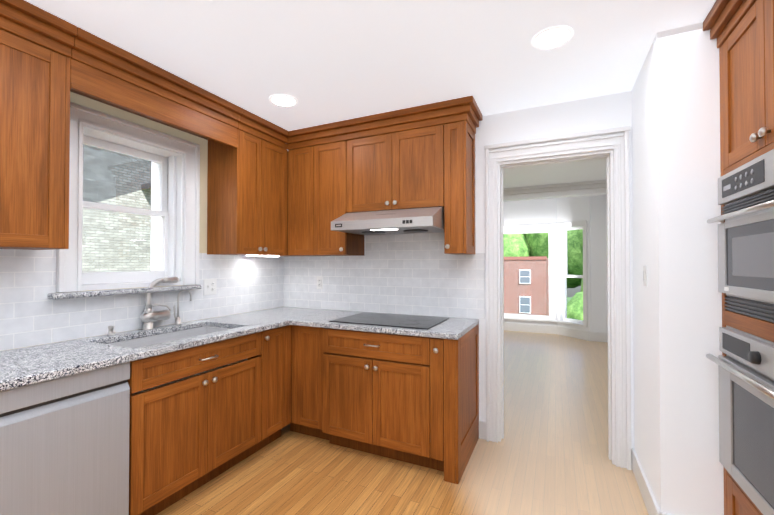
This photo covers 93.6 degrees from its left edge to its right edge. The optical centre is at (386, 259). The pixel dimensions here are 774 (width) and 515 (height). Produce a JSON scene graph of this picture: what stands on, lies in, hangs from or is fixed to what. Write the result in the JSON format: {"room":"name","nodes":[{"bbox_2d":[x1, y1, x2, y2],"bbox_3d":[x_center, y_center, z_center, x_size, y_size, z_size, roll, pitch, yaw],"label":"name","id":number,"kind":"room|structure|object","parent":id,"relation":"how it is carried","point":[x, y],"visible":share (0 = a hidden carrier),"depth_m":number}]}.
{"room":"kitchen","nodes":[
{"label":"kitchen","id":0,"kind":"room"},
{"bbox_2d":[3,92,283,350],"bbox_3d":[-1.274,0.068,3.514,0.350,2.620,9.600,0,-1,25],"label":"wall","id":1,"kind":"structure","parent":0,"point":[111,110],"depth_m":2.60},
{"bbox_2d":[0,0,76,249],"bbox_3d":[-1.791,-0.588,1.527,0.376,1.068,0.640,0,-1,25],"label":"upper cabinet","id":2,"kind":"object","parent":1,"relation":"attached to","point":[36,44],"visible":1,"depth_m":1.64},
{"bbox_2d":[47,285,201,299],"bbox_3d":[-1.591,0.199,2.311,0.086,0.032,0.875,0,-1,25],"label":"window sill","id":3,"kind":"structure","parent":1,"relation":"attached to","point":[78,294],"depth_m":2.18},
{"bbox_2d":[56,102,199,292],"bbox_3d":[-1.761,-0.343,2.427,0.387,1.052,0.850,0,-1,25],"label":"kitchen window","id":4,"kind":"structure","parent":1,"relation":"in","point":[174,212],"depth_m":2.48},
{"bbox_2d":[0,249,283,350],"bbox_3d":[-2.083,0.187,1.351,0.009,0.506,4.998,0,-1,25],"label":"tile backsplash","id":5,"kind":"structure","parent":1,"relation":"attached to","point":[245,283],"depth_m":2.17},
{"bbox_2d":[204,279,216,294],"bbox_3d":[-1.375,0.213,2.835,0.019,0.124,0.115,0,-1,25],"label":"outlet","id":6,"kind":"object","parent":5,"relation":"attached to","point":[210,286],"visible":1,"depth_m":2.84},
{"bbox_2d":[70,27,242,147],"bbox_3d":[-1.440,-0.972,2.283,0.376,0.283,1.017,0,-1,25],"label":"valance","id":7,"kind":"object","parent":1,"relation":"attached to","point":[105,72],"visible":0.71,"depth_m":2.09},
{"bbox_2d":[207,109,288,255],"bbox_3d":[-1.040,-0.570,3.137,0.376,1.068,0.874,0,-1,25],"label":"upper cabinet","id":8,"kind":"object","parent":1,"relation":"attached to","point":[247,196],"visible":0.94,"depth_m":2.81},
{"bbox_2d":[247,255,278,256],"bbox_3d":[-1.045,-0.030,3.077,0.035,0.011,0.340,0,-1,25],"label":"under-cabinet light","id":9,"kind":"object","parent":8,"relation":"attached to","point":[262,256],"visible":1,"depth_m":3.04},
{"bbox_2d":[24,0,715,130],"bbox_3d":[-0.456,-1.254,0.609,4.300,0.240,5.000,0,-1,25],"label":"ceiling","id":10,"kind":"structure","parent":0,"point":[322,62],"depth_m":1.92},
{"bbox_2d":[269,94,297,106],"bbox_3d":[-0.724,-1.110,2.542,0.196,0.005,0.196,0,-1,25],"label":"recessed light","id":11,"kind":"object","parent":10,"relation":"in","point":[282,100],"visible":1,"depth_m":2.54},
{"bbox_2d":[531,25,573,49],"bbox_3d":[0.835,-1.117,1.837,0.196,0.005,0.196,0,-1,25],"label":"recessed light","id":12,"kind":"object","parent":10,"relation":"in","point":[553,37],"visible":1,"depth_m":1.83},
{"bbox_2d":[156,330,648,514],"bbox_3d":[0.030,1.425,3.277,6.200,0.100,10.500,0,-1,25],"label":"floor","id":13,"kind":"structure","parent":0,"point":[547,454],"depth_m":2.34},
{"bbox_2d":[0,362,129,514],"bbox_3d":[-1.628,0.919,1.586,0.622,0.875,0.600,0,-1,25],"label":"dishwasher","id":14,"kind":"object","parent":13,"relation":"on","point":[64,445],"visible":0.88,"depth_m":1.51},
{"bbox_2d":[128,325,290,514],"bbox_3d":[-1.241,0.927,2.382,0.651,0.877,1.162,0,-1,25],"label":"base cabinet","id":15,"kind":"object","parent":13,"relation":"on","point":[187,436],"visible":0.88,"depth_m":2.09},
{"bbox_2d":[0,307,331,395],"bbox_3d":[-1.791,0.564,1.205,0.639,0.250,4.989,0,-1,25],"label":"countertop","id":16,"kind":"structure","parent":15,"relation":"on","point":[21,367],"depth_m":1.91},
{"bbox_2d":[107,325,114,335],"bbox_3d":[-1.637,0.420,2.156,0.049,0.058,0.038,0,-1,25],"label":"soap dispenser","id":17,"kind":"object","parent":16,"relation":"on","point":[110,330],"visible":0.98,"depth_m":2.15},
{"bbox_2d":[140,277,178,329],"bbox_3d":[-1.517,0.285,2.429,0.082,0.335,0.242,0,-1,25],"label":"faucet","id":18,"kind":"object","parent":16,"relation":"on","point":[149,316],"visible":0.94,"depth_m":2.37},
{"bbox_2d":[173,290,191,324],"bbox_3d":[-1.448,0.332,2.576,0.048,0.244,0.140,0,-1,25],"label":"filter faucet","id":19,"kind":"object","parent":16,"relation":"on","point":[177,320],"visible":0.9,"depth_m":2.54},
{"bbox_2d":[290,325,313,436],"bbox_3d":[-0.441,0.934,2.973,0.364,0.876,0.652,0,-1,25],"label":"base cabinet","id":20,"kind":"object","parent":13,"relation":"on","point":[302,337],"depth_m":2.75},
{"bbox_2d":[314,324,478,483],"bbox_3d":[0.092,0.931,2.723,1.054,0.876,0.654,0,-1,25],"label":"base cabinet","id":21,"kind":"object","parent":13,"relation":"on","point":[410,399],"depth_m":2.42},
{"bbox_2d":[292,310,478,339],"bbox_3d":[0.000,0.474,2.754,1.254,0.036,0.669,0,-1,25],"label":"countertop","id":22,"kind":"structure","parent":21,"relation":"on","point":[453,328],"depth_m":2.54},
{"bbox_2d":[329,312,448,329],"bbox_3d":[0.029,0.451,2.731,0.760,0.007,0.520,0,-1,25],"label":"cooktop","id":23,"kind":"object","parent":22,"relation":"in","point":[404,321],"visible":0.98,"depth_m":2.67},
{"bbox_2d":[703,0,773,514],"bbox_3d":[1.621,0.113,1.166,0.708,2.478,0.860,0,-1,25],"label":"tall cabinet","id":24,"kind":"object","parent":13,"relation":"on","point":[742,31],"visible":1,"depth_m":1.43},
{"bbox_2d":[287,91,633,456],"bbox_3d":[0.327,0.063,3.076,2.920,2.620,0.160,0,-1,25],"label":"wall","id":25,"kind":"structure","parent":0,"point":[596,113],"depth_m":2.63},
{"bbox_2d":[288,136,317,255],"bbox_3d":[-0.654,-0.523,3.265,0.330,0.977,0.316,0,-1,25],"label":"upper cabinet","id":26,"kind":"object","parent":25,"relation":"attached to","point":[302,154],"depth_m":3.13},
{"bbox_2d":[318,132,364,255],"bbox_3d":[-0.407,-0.524,3.150,0.435,0.977,0.316,0,-1,25],"label":"upper cabinet","id":27,"kind":"object","parent":25,"relation":"attached to","point":[336,152],"depth_m":3.00},
{"bbox_2d":[284,232,484,318],"bbox_3d":[-0.128,0.037,3.193,1.938,0.846,0.010,0,-1,25],"label":"tile backsplash","id":28,"kind":"structure","parent":25,"relation":"attached to","point":[418,274],"depth_m":3.09},
{"bbox_2d":[317,276,322,288],"bbox_3d":[-0.634,0.217,3.419,0.070,0.124,0.008,0,-1,25],"label":"electrical outlet","id":29,"kind":"object","parent":28,"relation":"attached to","point":[319,282],"visible":1,"depth_m":3.41},
{"bbox_2d":[354,116,457,215],"bbox_3d":[0.104,-0.697,2.914,0.813,0.637,0.316,0,-1,25],"label":"upper cabinet","id":30,"kind":"object","parent":25,"relation":"attached to","point":[422,156],"depth_m":2.72},
{"bbox_2d":[331,207,443,234],"bbox_3d":[0.053,-0.293,2.808,0.800,0.169,0.543,0,-1,25],"label":"range hood","id":31,"kind":"object","parent":30,"relation":"attached to","point":[414,220],"visible":1,"depth_m":2.62},
{"bbox_2d":[484,126,631,469],"bbox_3d":[1.213,0.249,2.660,0.939,2.240,0.240,0,-1,25],"label":"door frame","id":32,"kind":"structure","parent":25,"relation":"attached to","point":[543,151],"depth_m":2.50},
{"bbox_2d":[503,159,606,188],"bbox_3d":[1.664,-1.277,5.391,4.100,0.150,5.140,0,-1,25],"label":"ceiling","id":33,"kind":"structure","parent":0,"point":[583,171],"depth_m":5.14},
{"bbox_2d":[503,195,607,332],"bbox_3d":[2.469,0.042,7.102,4.100,2.750,0.593,0,-1,25],"label":"wall","id":34,"kind":"structure","parent":0,"point":[592,210],"depth_m":6.37},
{"bbox_2d":[503,220,587,326],"bbox_3d":[2.719,0.250,6.942,1.986,1.870,0.527,0,-1,25],"label":"bay window","id":35,"kind":"structure","parent":34,"relation":"in","point":[550,229],"depth_m":6.86},
{"bbox_2d":[503,180,606,201],"bbox_3d":[1.420,-1.115,4.984,3.900,0.179,4.180,0,-1,25],"label":"crown molding","id":36,"kind":"structure","parent":34,"relation":"attached to","point":[588,188],"depth_m":5.81},
{"bbox_2d":[504,322,607,342],"bbox_3d":[2.101,1.313,4.880,2.600,0.160,4.614,0,-1,25],"label":"baseboard","id":37,"kind":"structure","parent":34,"relation":"attached to","point":[573,333],"depth_m":6.85},
{"bbox_2d":[632,22,723,514],"bbox_3d":[1.975,0.051,1.938,1.030,2.620,0.830,0,-1,25],"label":"wall","id":38,"kind":"structure","parent":0,"point":[677,300],"depth_m":1.75},
{"bbox_2d":[479,420,672,514],"bbox_3d":[1.116,1.296,2.226,1.248,0.135,0.686,0,-1,25],"label":"baseboard","id":39,"kind":"structure","parent":38,"relation":"attached to","point":[650,502],"depth_m":2.07},
{"bbox_2d":[643,266,646,286],"bbox_3d":[1.449,0.092,2.044,0.010,0.116,0.072,0,-1,25],"label":"dimmer switch","id":40,"kind":"object","parent":38,"relation":"attached to","point":[644,275],"visible":1,"depth_m":2.02},
{"label":"outside","id":41,"kind":"structure","parent":0,"visible":0},
{"bbox_3d":[21.138,7.739,27.404,100.000,0.200,110.000,0,-1,25],"label":"ground","id":42,"kind":"structure","parent":41,"visible":0},
{"bbox_2d":[82,144,150,271],"bbox_3d":[-6.944,-0.055,9.692,0.550,15.000,12.000,0,-1,25],"label":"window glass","id":43,"kind":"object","parent":42,"relation":"on","point":[124,191],"depth_m":9.52},
{"bbox_2d":[504,256,548,315],"bbox_3d":[8.783,3.772,33.156,10.880,7.860,10.100,0,-1,25],"label":"building","id":44,"kind":"structure","parent":42,"relation":"on","point":[526,285],"depth_m":27.00},
{"bbox_2d":[503,229,582,319],"bbox_3d":[25.555,-2.742,34.910,83.210,20.925,47.513,0,-1,25],"label":"trees","id":45,"kind":"object","parent":42,"relation":"on","point":[526,245],"depth_m":46.25}
]}

